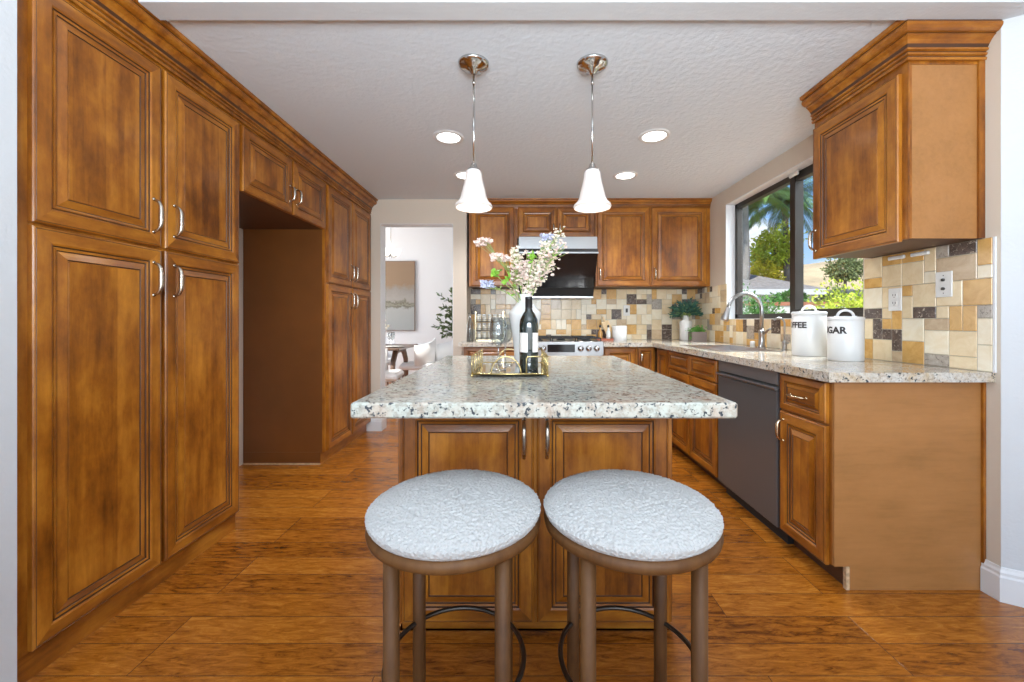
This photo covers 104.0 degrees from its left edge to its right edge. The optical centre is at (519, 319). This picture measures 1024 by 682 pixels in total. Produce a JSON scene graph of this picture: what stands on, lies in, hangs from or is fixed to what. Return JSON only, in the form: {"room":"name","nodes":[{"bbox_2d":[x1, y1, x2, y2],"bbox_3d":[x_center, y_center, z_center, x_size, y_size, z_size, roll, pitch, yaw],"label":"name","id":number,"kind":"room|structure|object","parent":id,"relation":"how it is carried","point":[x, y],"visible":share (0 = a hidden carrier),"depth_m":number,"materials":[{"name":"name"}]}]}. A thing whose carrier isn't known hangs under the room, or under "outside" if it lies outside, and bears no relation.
{"room":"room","nodes":[
{"label":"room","id":0,"kind":"room"},
{"bbox_2d":[0,0,16,681],"bbox_3d":[-2.395,-0.180,-0.907,1.810,2.620,4.185,0,0,0],"label":"wall","id":1,"kind":"structure","parent":0,"point":[8,8],"depth_m":1.17,"materials":[{"name":"grey paint"}]},
{"bbox_2d":[238,228,242,465],"bbox_3d":[-2.230,-0.050,2.700,0.120,2.360,3.020,0,0,0],"label":"wall","id":2,"kind":"structure","parent":0,"point":[240,263],"depth_m":3.11,"materials":[{"name":"beige paint"}]},
{"bbox_2d":[238,121,325,228],"bbox_3d":[-1.817,-0.912,2.649,0.696,0.415,0.958,0,0,0],"label":"upper cabinet","id":3,"kind":"object","parent":2,"relation":"attached to","point":[276,191],"visible":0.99,"depth_m":2.57,"materials":[{"name":"brown wood"}]},
{"bbox_2d":[385,227,452,372],"bbox_3d":[-2.650,-0.370,5.915,7.700,3.000,3.410,0,0,0],"label":"wall","id":4,"kind":"structure","parent":0,"point":[431,248],"depth_m":7.50,"materials":[{"name":"white paint"}]},
{"bbox_2d":[385,261,414,330],"bbox_3d":[-2.450,-0.450,7.473,0.980,1.300,0.034,0,0,0],"label":"painting","id":5,"kind":"object","parent":4,"relation":"attached to","point":[399,275],"visible":0.59,"depth_m":7.46,"materials":[{"name":"fabric"}]},
{"bbox_2d":[370,199,656,392],"bbox_3d":[-0.115,-0.050,4.310,4.110,2.360,0.460,0,0,0],"label":"wall","id":6,"kind":"structure","parent":0,"point":[386,211],"depth_m":4.08,"materials":[{"name":"beige paint"}]},
{"bbox_2d":[366,418,386,430],"bbox_3d":[-1.482,1.062,4.137,0.155,0.135,0.146,0,0,0],"label":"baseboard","id":7,"kind":"structure","parent":6,"relation":"in","point":[376,424],"depth_m":4.06,"materials":[{"name":"white"}]},
{"bbox_2d":[380,224,452,388],"bbox_3d":[-1.052,0.074,4.146,0.741,2.112,0.135,0,0,0],"label":"trim","id":8,"kind":"structure","parent":6,"relation":"attached to","point":[382,226],"depth_m":4.12,"materials":[{"name":"white"}]},
{"bbox_2d":[469,207,516,288],"bbox_3d":[-0.274,-0.755,4.219,0.492,0.829,0.400,0,0,0],"label":"upper cabinet","id":9,"kind":"object","parent":6,"relation":"attached to","point":[499,224],"visible":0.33,"depth_m":4.06,"materials":[{"name":"brown wood"}]},
{"bbox_2d":[519,237,598,297],"bbox_3d":[0.381,-0.532,4.168,0.785,0.601,0.475,0,0,0],"label":"range hood","id":10,"kind":"object","parent":6,"relation":"attached to","point":[575,278],"visible":0.7,"depth_m":4.04,"materials":[{"name":"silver metal"}]},
{"bbox_2d":[471,289,694,338],"bbox_3d":[0.704,-0.062,4.415,2.498,0.555,0.009,0,0,0],"label":"tile backsplash","id":11,"kind":"structure","parent":6,"relation":"attached to","point":[649,318],"depth_m":4.41,"materials":[{"name":"beige tile"}]},
{"bbox_2d":[623,305,629,315],"bbox_3d":[1.175,-0.105,4.405,0.072,0.116,0.008,0,0,0],"label":"wall outlet","id":12,"kind":"object","parent":11,"relation":"attached to","point":[626,308],"visible":1,"depth_m":4.40,"materials":[{"name":"white plastic"}]},
{"bbox_2d":[594,207,709,288],"bbox_3d":[1.355,-0.755,4.219,1.166,0.829,0.400,0,0,0],"label":"upper cabinet","id":13,"kind":"object","parent":6,"relation":"attached to","point":[638,247],"visible":0.98,"depth_m":4.06,"materials":[{"name":"brown wood"}]},
{"bbox_2d":[487,198,711,207],"bbox_3d":[0.704,-1.182,4.054,2.467,0.090,0.050,0,0,0],"label":"crown molding","id":14,"kind":"structure","parent":13,"relation":"attached to","point":[496,202],"depth_m":4.05,"materials":[{"name":"brown wood"}]},
{"bbox_2d":[27,380,1023,681],"bbox_3d":[-1.250,1.160,2.350,10.500,0.060,10.700,0,0,0],"label":"floor","id":15,"kind":"structure","parent":0,"point":[294,592],"depth_m":1.50,"materials":[{"name":"brown wood"}]},
{"bbox_2d":[17,0,238,681],"bbox_3d":[-1.817,0.005,1.679,0.696,2.250,0.978,0,0,0],"label":"pantry cabinet","id":16,"kind":"object","parent":15,"relation":"on","point":[128,175],"visible":1,"depth_m":1.49,"materials":[{"name":"brown wood"}]},
{"bbox_2d":[243,182,370,464],"bbox_3d":[-1.817,0.005,3.602,0.696,2.250,0.952,0,0,0],"label":"pantry cabinet","id":17,"kind":"object","parent":15,"relation":"on","point":[307,294],"visible":0.98,"depth_m":3.13,"materials":[{"name":"brown wood"}]},
{"bbox_2d":[69,0,377,213],"bbox_3d":[-1.488,-1.155,2.635,0.080,0.145,2.886,0,0,0],"label":"crown molding","id":18,"kind":"structure","parent":17,"relation":"attached to","point":[157,39],"depth_m":1.93,"materials":[{"name":"brown wood"}]},
{"bbox_2d":[385,337,394,384],"bbox_3d":[-2.352,0.701,6.637,0.548,0.861,0.515,0,0,-6],"label":"dining chair","id":19,"kind":"object","parent":15,"relation":"on","point":[387,340],"visible":0.11,"depth_m":6.80,"materials":[{"name":"white fabric"}]},
{"bbox_2d":[385,348,403,382],"bbox_3d":[-1.737,0.701,4.948,0.515,0.861,0.548,0,0,-6],"label":"dining chair","id":20,"kind":"object","parent":15,"relation":"on","point":[390,375],"visible":0.21,"depth_m":4.94,"materials":[{"name":"white fabric"}]},
{"bbox_2d":[385,344,417,383],"bbox_3d":[-2.345,0.753,5.750,1.510,0.757,1.000,0,0,0],"label":"dining table","id":21,"kind":"object","parent":15,"relation":"on","point":[396,350],"visible":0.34,"depth_m":5.52,"materials":[{"name":"brown wood"}]},
{"bbox_2d":[399,338,435,377],"bbox_3d":[-1.533,0.701,6.053,0.515,0.861,0.548,0,0,-9],"label":"dining chair","id":22,"kind":"object","parent":15,"relation":"on","point":[424,353],"visible":0.59,"depth_m":5.83,"materials":[{"name":"white fabric"}]},
{"bbox_2d":[431,287,452,338],"bbox_3d":[-0.807,0.329,5.340,0.676,1.603,0.596,0,0,-28],"label":"tree","id":23,"kind":"object","parent":15,"relation":"on","point":[449,327],"visible":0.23,"depth_m":5.27,"materials":[{"name":"green plant"}]},
{"bbox_2d":[431,340,452,363],"bbox_3d":[-1.052,0.701,6.035,0.548,0.861,0.515,0,0,29],"label":"dining chair","id":24,"kind":"object","parent":15,"relation":"on","point":[442,350],"visible":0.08,"depth_m":6.22,"materials":[{"name":"white plastic"}]},
{"bbox_2d":[365,469,540,681],"bbox_3d":[-0.170,0.786,1.060,0.450,0.688,0.450,0,0,-24],"label":"bar stool","id":25,"kind":"object","parent":15,"relation":"on","point":[447,522],"visible":1,"depth_m":0.92,"materials":[{"name":"fabric"}]},
{"bbox_2d":[365,469,540,560],"bbox_3d":[-0.170,0.479,1.060,0.453,0.074,0.451,0,0,0],"label":"seat cushion","id":26,"kind":"object","parent":25,"relation":"on","point":[447,515],"depth_m":0.94,"materials":[{"name":"grey fabric"}]},
{"bbox_2d":[464,347,513,355],"bbox_3d":[-0.253,0.694,3.957,0.575,0.872,0.236,0,0,0],"label":"base cabinet","id":27,"kind":"object","parent":15,"relation":"on","point":[468,351],"visible":0.05,"depth_m":3.84,"materials":[{"name":"brown wood"}]},
{"bbox_2d":[459,339,513,346],"bbox_3d":[-0.273,0.235,4.112,0.625,0.040,0.614,0,0,0],"label":"countertop","id":28,"kind":"structure","parent":27,"relation":"on","point":[470,343],"depth_m":3.81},
{"bbox_2d":[475,311,503,340],"bbox_3d":[-0.320,0.062,4.220,0.302,0.305,0.092,0,0,0],"label":"spice rack","id":29,"kind":"object","parent":28,"relation":"on","point":[476,321],"visible":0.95,"depth_m":4.17,"materials":[{"name":"beige"}]},
{"bbox_2d":[398,418,671,630],"bbox_3d":[0.056,0.694,1.887,0.999,0.873,0.986,0,0,0],"label":"kitchen island","id":30,"kind":"object","parent":15,"relation":"on","point":[539,453],"visible":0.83,"depth_m":1.44,"materials":[{"name":"brown wood"}]},
{"bbox_2d":[351,356,736,417],"bbox_3d":[0.062,0.235,1.728,1.007,0.041,1.384,0,0,0],"label":"island countertop","id":31,"kind":"structure","parent":30,"relation":"on","point":[575,386],"depth_m":1.14,"materials":[{"name":"stone"}]},
{"bbox_2d":[470,348,548,376],"bbox_3d":[-0.038,0.175,1.700,0.296,0.081,0.412,0,0,0],"label":"tray","id":32,"kind":"object","parent":31,"relation":"on","point":[484,368],"visible":0.89,"depth_m":1.60,"materials":[{"name":"gold mirror"}]},
{"bbox_2d":[474,363,545,372],"bbox_3d":[-0.038,0.204,1.700,0.280,0.004,0.396,0,0,0],"label":"mirror","id":33,"kind":"object","parent":32,"relation":"on","point":[483,367],"depth_m":1.63,"materials":[{"name":"glass"}]},
{"bbox_2d":[509,294,540,365],"bbox_3d":[0.022,0.043,1.775,0.144,0.316,0.144,0,0,0],"label":"flower vase","id":34,"kind":"object","parent":32,"relation":"on","point":[515,314],"visible":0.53,"depth_m":1.74,"materials":[{"name":"white ceramic"}]},
{"bbox_2d":[473,237,515,288],"bbox_3d":[-0.087,-0.194,1.742,0.229,0.332,0.082,0,0,0],"label":"flower","id":35,"kind":"object","parent":34,"relation":"in","point":[481,241],"visible":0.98,"depth_m":1.73,"materials":[{"name":"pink plant"}]},
{"bbox_2d":[480,280,518,302],"bbox_3d":[-0.068,-0.100,1.726,0.211,0.144,0.066,0,0,-3],"label":"flower","id":36,"kind":"object","parent":34,"relation":"in","point":[484,283],"visible":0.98,"depth_m":1.71,"materials":[{"name":"purple plant"}]},
{"bbox_2d":[489,252,519,296],"bbox_3d":[-0.051,-0.158,1.719,0.169,0.259,0.068,0,0,-25],"label":"flower","id":37,"kind":"object","parent":34,"relation":"in","point":[503,258],"visible":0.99,"depth_m":1.70,"materials":[{"name":"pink plant"}]},
{"bbox_2d":[491,250,536,300],"bbox_3d":[-0.024,-0.172,1.718,0.199,0.248,0.117,0,0,0],"label":"foliage","id":38,"kind":"object","parent":34,"relation":"in","point":[494,272],"visible":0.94,"depth_m":1.69,"materials":[{"name":"green plant"}]},
{"bbox_2d":[508,246,525,293],"bbox_3d":[-0.008,-0.178,1.775,0.094,0.299,0.087,0,0,28],"label":"flower","id":39,"kind":"object","parent":34,"relation":"in","point":[513,250],"visible":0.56,"depth_m":1.77,"materials":[{"name":"beige plant"}]},
{"bbox_2d":[507,256,532,293],"bbox_3d":[-0.005,-0.151,1.728,0.117,0.247,0.123,0,0,0],"label":"flower","id":40,"kind":"object","parent":34,"relation":"in","point":[510,259],"visible":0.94,"depth_m":1.72,"materials":[{"name":"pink plant"}]},
{"bbox_2d":[517,249,534,293],"bbox_3d":[0.036,-0.171,1.758,0.097,0.284,0.087,0,0,0],"label":"flower","id":41,"kind":"object","parent":34,"relation":"in","point":[524,262],"visible":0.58,"depth_m":1.75,"materials":[{"name":"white plant"}]},
{"bbox_2d":[521,258,544,292],"bbox_3d":[0.059,-0.155,1.741,0.109,0.255,0.098,0,0,-16],"label":"flower","id":42,"kind":"object","parent":34,"relation":"in","point":[535,273],"visible":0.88,"depth_m":1.73,"materials":[{"name":"beige plant"}]},
{"bbox_2d":[524,274,545,296],"bbox_3d":[0.061,-0.117,1.766,0.108,0.177,0.059,0,0,8],"label":"flower","id":43,"kind":"object","parent":34,"relation":"in","point":[542,275],"visible":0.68,"depth_m":1.76,"materials":[{"name":"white plant"}]},
{"bbox_2d":[522,242,550,290],"bbox_3d":[0.067,-0.181,1.749,0.138,0.306,0.104,0,0,0],"label":"flower","id":44,"kind":"object","parent":34,"relation":"in","point":[543,253],"visible":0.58,"depth_m":1.73,"materials":[{"name":"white plant"}]},
{"bbox_2d":[527,253,554,292],"bbox_3d":[0.086,-0.167,1.802,0.154,0.277,0.092,0,0,-18],"label":"flower","id":45,"kind":"object","parent":34,"relation":"in","point":[552,268],"visible":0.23,"depth_m":1.80,"materials":[{"name":"beige plant"}]},
{"bbox_2d":[540,233,554,254],"bbox_3d":[0.093,-0.209,1.798,0.143,0.362,0.067,0,0,0],"label":"flower","id":46,"kind":"object","parent":34,"relation":"in","point":[545,237],"visible":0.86,"depth_m":1.79,"materials":[{"name":"purple plant"}]},
{"bbox_2d":[530,225,565,290],"bbox_3d":[0.110,-0.224,1.778,0.193,0.392,0.092,0,0,0],"label":"flower","id":47,"kind":"object","parent":34,"relation":"in","point":[555,231],"visible":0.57,"depth_m":1.77,"materials":[{"name":"beige plant"}]},
{"bbox_2d":[532,239,568,295],"bbox_3d":[0.116,-0.192,1.757,0.189,0.329,0.080,0,0,11],"label":"flower","id":48,"kind":"object","parent":34,"relation":"in","point":[553,256],"visible":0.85,"depth_m":1.75,"materials":[{"name":"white plant"}]},
{"bbox_2d":[519,297,537,369],"bbox_3d":[0.036,0.053,1.635,0.077,0.296,0.077,0,0,0],"label":"wine bottle","id":49,"kind":"object","parent":32,"relation":"on","point":[528,325],"visible":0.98,"depth_m":1.60,"materials":[{"name":"black glass"}]},
{"bbox_2d":[538,336,602,355],"bbox_3d":[0.417,0.640,4.070,0.745,0.940,0.660,0,0,0],"label":"gas range","id":50,"kind":"object","parent":15,"relation":"on","point":[558,345],"visible":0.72,"depth_m":3.79,"materials":[{"name":"silver metal"}]},
{"bbox_2d":[538,339,602,342],"bbox_3d":[0.417,0.215,4.095,0.745,0.020,0.610,0,0,0],"label":"cooktop","id":51,"kind":"object","parent":50,"relation":"in","point":[539,340],"depth_m":3.81,"materials":[{"name":"silver metal"}]},
{"bbox_2d":[602,347,654,371],"bbox_3d":[1.052,0.694,4.104,0.505,0.872,0.611,0,0,0],"label":"base cabinet","id":52,"kind":"object","parent":15,"relation":"on","point":[644,357],"visible":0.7,"depth_m":3.84,"materials":[{"name":"brown wood"}]},
{"bbox_2d":[543,469,723,681],"bbox_3d":[0.288,0.786,1.060,0.450,0.688,0.450,0,0,-24],"label":"bar stool","id":53,"kind":"object","parent":15,"relation":"on","point":[625,521],"visible":1,"depth_m":0.93,"materials":[{"name":"fabric"}]},
{"bbox_2d":[543,469,723,560],"bbox_3d":[0.288,0.479,1.060,0.453,0.074,0.451,0,0,0],"label":"seat cushion","id":54,"kind":"object","parent":53,"relation":"on","point":[610,514],"depth_m":0.94,"materials":[{"name":"grey fabric"}]},
{"bbox_2d":[657,348,676,447],"bbox_3d":[1.605,0.694,3.677,0.621,0.872,0.336,0,0,0],"label":"base cabinet","id":55,"kind":"object","parent":15,"relation":"on","point":[663,368],"visible":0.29,"depth_m":3.62,"materials":[{"name":"brown wood"}]},
{"bbox_2d":[669,350,725,488],"bbox_3d":[1.605,0.694,3.069,0.621,0.872,0.872,0,0,0],"label":"base cabinet","id":56,"kind":"object","parent":15,"relation":"on","point":[696,438],"visible":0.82,"depth_m":2.92,"materials":[{"name":"brown wood"}]},
{"bbox_2d":[603,339,994,381],"bbox_3d":[1.368,0.235,3.026,1.142,0.040,2.787,0,0,0],"label":"countertop","id":57,"kind":"structure","parent":56,"relation":"on","point":[817,368],"depth_m":1.89,"materials":[{"name":"stone"}]},
{"bbox_2d":[601,316,611,337],"bbox_3d":[0.953,0.087,4.315,0.156,0.252,0.018,0,0,0],"label":"cutting board","id":58,"kind":"object","parent":57,"relation":"on","point":[604,323],"visible":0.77,"depth_m":4.31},
{"bbox_2d":[612,326,626,340],"bbox_3d":[1.045,0.138,4.200,0.152,0.155,0.152,0,0,0],"label":"utensil crock","id":59,"kind":"object","parent":57,"relation":"on","point":[619,333],"visible":0.94,"depth_m":4.13,"materials":[{"name":"white ceramic"}]},
{"bbox_2d":[679,315,691,340],"bbox_3d":[1.745,0.083,4.210,0.124,0.265,0.124,0,0,0],"label":"ceramic jug","id":60,"kind":"object","parent":57,"relation":"on","point":[684,324],"visible":0.92,"depth_m":4.17,"materials":[{"name":"white"}]},
{"bbox_2d":[685,325,707,340],"bbox_3d":[1.784,0.132,4.058,0.214,0.166,0.126,0,0,0],"label":"potted plant","id":61,"kind":"object","parent":57,"relation":"on","point":[700,334],"visible":1,"depth_m":4.01,"materials":[{"name":"plant"}]},
{"bbox_2d":[688,332,706,340],"bbox_3d":[1.800,0.168,4.060,0.150,0.095,0.090,0,0,0],"label":"basket","id":62,"kind":"object","parent":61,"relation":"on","point":[692,336],"depth_m":4.02,"materials":[{"name":"brown"}]},
{"bbox_2d":[681,345,778,350],"bbox_3d":[1.575,0.313,3.060,0.434,0.204,0.664,0,0,0],"label":"sink","id":63,"kind":"object","parent":57,"relation":"in","point":[707,347],"visible":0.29,"depth_m":3.34,"materials":[{"name":"silver metal"}]},
{"bbox_2d":[721,292,770,347],"bbox_3d":[1.712,-0.001,3.033,0.341,0.431,0.132,0,0,0],"label":"kitchen faucet","id":64,"kind":"object","parent":57,"relation":"on","point":[725,317],"visible":1,"depth_m":3.06,"materials":[{"name":"silver metal"}]},
{"bbox_2d":[774,317,788,350],"bbox_3d":[1.840,0.097,2.822,0.092,0.236,0.058,0,0,27],"label":"water dispenser","id":65,"kind":"object","parent":57,"relation":"on","point":[784,345],"visible":1,"depth_m":2.81,"materials":[{"name":"silver metal"}]},
{"bbox_2d":[791,305,827,356],"bbox_3d":[1.755,0.061,2.430,0.181,0.308,0.181,0,0,0],"label":"canister","id":66,"kind":"object","parent":57,"relation":"on","point":[809,328],"visible":1,"depth_m":2.36,"materials":[{"name":"white ceramic"}]},
{"bbox_2d":[826,309,865,361],"bbox_3d":[1.737,0.078,2.135,0.163,0.274,0.163,0,0,0],"label":"canister","id":67,"kind":"object","parent":57,"relation":"on","point":[845,334],"visible":1,"depth_m":2.08,"materials":[{"name":"white ceramic"}]},
{"bbox_2d":[716,360,793,543],"bbox_3d":[1.584,0.696,2.318,0.604,0.868,0.600,0,0,0],"label":"dishwasher","id":68,"kind":"object","parent":15,"relation":"on","point":[748,444],"visible":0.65,"depth_m":2.23,"materials":[{"name":"black"}]},
{"bbox_2d":[775,373,842,583],"bbox_3d":[1.593,0.694,1.851,0.676,0.872,0.322,0,0,0],"label":"base cabinet","id":69,"kind":"object","parent":15,"relation":"on","point":[805,421],"visible":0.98,"depth_m":1.81,"materials":[{"name":"brown wood"}]},
{"bbox_2d":[832,382,985,589],"bbox_3d":[1.628,0.694,1.677,0.624,0.873,0.025,0,0,0],"label":"end panel","id":70,"kind":"object","parent":15,"relation":"on","point":[909,458],"visible":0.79,"depth_m":1.67,"materials":[{"name":"brown wood"}]},
{"bbox_2d":[166,20,896,198],"bbox_3d":[0.350,-1.410,0.770,7.300,0.360,7.540,0,0,0],"label":"ceiling","id":71,"kind":"structure","parent":0,"point":[372,96],"depth_m":2.14,"materials":[{"name":"white"}]},
{"bbox_2d":[433,130,463,143],"bbox_3d":[-0.480,-1.226,2.690,0.208,0.006,0.208,0,0,0],"label":"recessed light","id":72,"kind":"object","parent":71,"relation":"in","point":[442,136],"visible":1,"depth_m":2.68,"materials":[{"name":"white"}]},
{"bbox_2d":[454,171,465,179],"bbox_3d":[-0.460,-1.226,3.400,0.208,0.006,0.208,0,0,0],"label":"recessed light","id":73,"kind":"object","parent":71,"relation":"in","point":[460,174],"visible":0.5,"depth_m":3.37,"materials":[{"name":"white"}]},
{"bbox_2d":[455,53,491,212],"bbox_3d":[-0.222,-0.883,1.920,0.180,0.694,0.180,0,0,0],"label":"pendant light","id":74,"kind":"object","parent":71,"relation":"hanging from","point":[473,199],"visible":1,"depth_m":1.89,"materials":[{"name":"glass"}]},
{"bbox_2d":[467,162,479,169],"bbox_3d":[-0.222,-0.730,1.920,0.064,0.050,0.064,0,0,0],"label":"socket","id":75,"kind":"object","parent":74,"relation":"attached to","point":[473,166],"depth_m":1.90,"materials":[{"name":"silver metal"}]},
{"bbox_2d":[573,53,610,212],"bbox_3d":[0.347,-0.883,1.920,0.180,0.694,0.180,0,0,0],"label":"pendant light","id":76,"kind":"object","parent":71,"relation":"hanging from","point":[592,198],"visible":1,"depth_m":1.89,"materials":[{"name":"white"}]},
{"bbox_2d":[586,162,598,169],"bbox_3d":[0.347,-0.730,1.920,0.064,0.050,0.064,0,0,0],"label":"socket","id":77,"kind":"object","parent":76,"relation":"attached to","point":[592,166],"depth_m":1.90,"materials":[{"name":"silver metal"}]},
{"bbox_2d":[613,171,637,179],"bbox_3d":[0.895,-1.226,3.400,0.208,0.006,0.208,0,0,0],"label":"recessed light","id":78,"kind":"object","parent":71,"relation":"in","point":[624,175],"visible":1,"depth_m":3.40,"materials":[{"name":"white"}]},
{"bbox_2d":[638,128,670,142],"bbox_3d":[0.896,-1.226,2.670,0.208,0.006,0.208,0,0,0],"label":"recessed light","id":79,"kind":"object","parent":71,"relation":"in","point":[658,134],"visible":1,"depth_m":2.66,"materials":[{"name":"white"}]},
{"bbox_2d":[517,207,594,243],"bbox_3d":[0.372,-1.002,4.219,0.796,0.335,0.400,0,0,0],"label":"upper cabinet","id":80,"kind":"object","parent":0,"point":[531,221],"visible":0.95,"depth_m":4.06,"materials":[{"name":"brown wood"}]},
{"bbox_2d":[668,297,702,317],"bbox_3d":[1.741,-0.123,4.216,0.332,0.247,0.287,0,0,37],"label":"eucalyptus sprig","id":81,"kind":"object","parent":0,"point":[690,308],"visible":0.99,"depth_m":4.18,"materials":[{"name":"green plant"}]},
{"bbox_2d":[710,15,1023,571],"bbox_3d":[2.970,-0.180,0.770,2.060,2.620,7.540,0,0,0],"label":"wall","id":82,"kind":"structure","parent":0,"point":[1012,29],"depth_m":1.61,"materials":[{"name":"grey paint"}]},
{"bbox_2d":[138,0,1023,19],"bbox_3d":[-0.380,-1.349,1.331,5.640,0.282,0.562,0,0,0],"label":"beam","id":83,"kind":"structure","parent":82,"relation":"attached to","point":[162,9],"depth_m":1.56,"materials":[{"name":"grey paint"}]},
{"bbox_2d":[726,156,862,318],"bbox_3d":[2.007,-0.546,3.016,0.136,1.082,1.512,0,0,0],"label":"window","id":84,"kind":"structure","parent":82,"relation":"in","point":[795,176],"depth_m":3.07,"materials":[{"name":"brown metal"}]},
{"bbox_2d":[695,237,992,372],"bbox_3d":[1.935,-0.062,3.022,0.009,0.555,2.775,0,0,0],"label":"tile backsplash","id":85,"kind":"structure","parent":82,"relation":"attached to","point":[956,331],"depth_m":1.92,"materials":[{"name":"beige tile"}]},
{"bbox_2d":[888,288,901,310],"bbox_3d":[1.926,-0.105,2.055,0.009,0.116,0.072,0,0,0],"label":"wall outlet","id":86,"kind":"object","parent":85,"relation":"attached to","point":[894,294],"visible":1,"depth_m":2.05,"materials":[{"name":"white plastic"}]},
{"bbox_2d":[888,255,904,260],"bbox_3d":[1.923,-0.318,2.045,0.014,0.018,0.090,0,0,0],"label":"light strip","id":87,"kind":"object","parent":85,"relation":"attached to","point":[899,256],"visible":1,"depth_m":2.04,"materials":[{"name":"white plastic"}]},
{"bbox_2d":[910,251,929,256],"bbox_3d":[1.923,-0.318,1.925,0.014,0.018,0.090,0,0,0],"label":"light strip","id":88,"kind":"object","parent":85,"relation":"attached to","point":[923,252],"visible":1,"depth_m":1.92,"materials":[{"name":"white plastic"}]},
{"bbox_2d":[936,271,952,297],"bbox_3d":[1.924,-0.162,1.818,0.012,0.116,0.072,0,0,0],"label":"wall outlet","id":89,"kind":"object","parent":85,"relation":"attached to","point":[944,280],"visible":1,"depth_m":1.81,"materials":[{"name":"white plastic"}]},
{"bbox_2d":[808,62,981,258],"bbox_3d":[1.751,-0.726,1.940,0.377,0.788,0.529,0,0,0],"label":"upper cabinet","id":90,"kind":"object","parent":82,"relation":"attached to","point":[860,148],"visible":0.98,"depth_m":1.70,"materials":[{"name":"brown wood"}]},
{"bbox_2d":[800,19,1003,123],"bbox_3d":[1.741,-1.155,1.900,0.396,0.145,0.614,0,0,0],"label":"crown molding","id":91,"kind":"structure","parent":90,"relation":"attached to","point":[903,41],"depth_m":1.67,"materials":[{"name":"brown wood"}]},
{"bbox_2d":[908,60,984,237],"bbox_3d":[1.782,-0.714,1.671,0.315,0.743,0.008,0,0,0],"label":"trim","id":92,"kind":"structure","parent":90,"relation":"attached to","point":[980,64],"depth_m":1.67,"materials":[{"name":"brown wood"}]},
{"bbox_2d":[993,236,996,372],"bbox_3d":[1.935,-0.062,1.631,0.008,0.555,0.007,0,0,0],"label":"trim","id":93,"kind":"structure","parent":82,"relation":"attached to","point":[994,237],"depth_m":1.63,"materials":[{"name":"white"}]},
{"bbox_2d":[980,559,1023,607],"bbox_3d":[2.876,1.062,1.273,2.040,0.135,0.318,0,0,14],"label":"baseboard","id":94,"kind":"structure","parent":82,"relation":"attached to","point":[1005,585],"depth_m":1.60,"materials":[{"name":"white"}]},
{"bbox_3d":[-2.650,-1.920,5.915,7.700,0.100,3.410,0,0,0],"label":"ceiling","id":95,"kind":"structure","parent":0,"visible":0},
{"bbox_2d":[385,227,400,257],"bbox_3d":[-1.860,-1.383,5.750,0.282,0.975,0.280,0,0,23],"label":"chandelier","id":96,"kind":"object","parent":95,"relation":"hanging from","point":[390,251],"visible":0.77,"depth_m":5.71,"materials":[{"name":"silver metal"}]},
{"label":"outside","id":97,"kind":"structure","parent":0,"visible":0},
{"bbox_3d":[61.150,1.455,55.000,117.700,0.050,170.000,0,0,0],"label":"ground","id":98,"kind":"structure","parent":97,"visible":0},
{"bbox_2d":[743,283,786,313],"bbox_3d":[5.142,0.284,8.986,1.796,2.298,1.925,0,0,-16],"label":"shrub","id":99,"kind":"object","parent":98,"relation":"on","point":[752,301],"visible":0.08,"depth_m":8.81,"materials":[{"name":"green plant"}]},
{"bbox_2d":[750,255,785,280],"bbox_3d":[14.978,-1.283,24.674,2.506,5.430,2.279,0,0,5],"label":"tree","id":100,"kind":"object","parent":98,"relation":"on","point":[758,268],"visible":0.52,"depth_m":24.05,"materials":[{"name":"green plant"}]},
{"bbox_2d":[743,186,809,279],"bbox_3d":[12.485,-3.528,21.890,5.810,9.926,5.588,0,0,-8],"label":"palm tree","id":101,"kind":"object","parent":98,"relation":"on","point":[785,192],"visible":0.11,"depth_m":21.89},
{"bbox_2d":[749,220,807,270],"bbox_3d":[15.658,-2.344,24.587,3.167,7.553,3.035,0,0,17],"label":"tree","id":102,"kind":"object","parent":98,"relation":"on","point":[770,240],"visible":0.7,"depth_m":23.94,"materials":[{"name":"green plant"}]},
{"bbox_2d":[748,177,812,281],"bbox_3d":[15.919,-3.933,23.905,6.327,10.736,5.958,0,0,10],"label":"palm tree","id":103,"kind":"object","parent":98,"relation":"on","point":[781,216],"visible":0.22,"depth_m":23.86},
{"bbox_2d":[743,274,826,301],"bbox_3d":[11.765,-0.620,23.285,7.130,4.100,6.630,0,0,0],"label":"neighbor house","id":104,"kind":"structure","parent":98,"relation":"on","point":[763,286],"depth_m":20.42,"materials":[{"name":"white paint"}]},
{"bbox_2d":[768,289,811,301],"bbox_3d":[8.889,0.198,13.171,1.310,2.466,1.202,0,0,0],"label":"shrub","id":105,"kind":"object","parent":98,"relation":"on","point":[783,297],"visible":0.38,"depth_m":13.04,"materials":[{"name":"green plant"}]},
{"bbox_2d":[743,302,858,313],"bbox_3d":[8.500,0.445,12.100,6.040,1.970,0.260,0,0,0],"label":"wall","id":106,"kind":"structure","parent":98,"relation":"on","point":[786,305],"depth_m":11.97,"materials":[{"name":"white paint"}]},
{"bbox_2d":[766,258,862,300],"bbox_3d":[63.000,-8.535,59.800,102.000,19.931,67.600,0,0,0],"label":"hill","id":107,"kind":"structure","parent":98,"relation":"on","point":[813,275],"depth_m":55.63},
{"bbox_2d":[819,258,862,296],"bbox_3d":[36.467,-4.972,44.897,4.460,5.216,4.258,0,0,-6],"label":"tree","id":108,"kind":"object","parent":107,"relation":"on","point":[852,267],"visible":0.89,"depth_m":44.42,"materials":[{"name":"green plant"}]},
{"bbox_2d":[811,282,851,301],"bbox_3d":[16.839,-0.332,21.887,2.742,3.528,2.827,0,0,-29],"label":"shrub","id":109,"kind":"object","parent":98,"relation":"on","point":[830,284],"visible":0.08,"depth_m":21.64,"materials":[{"name":"green plant"}]},
{"bbox_2d":[805,277,862,309],"bbox_3d":[6.760,0.266,8.051,2.152,2.333,1.951,0,0,-19],"label":"shrub","id":110,"kind":"object","parent":98,"relation":"on","point":[830,304],"visible":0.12,"depth_m":8.04,"materials":[{"name":"green plant"}]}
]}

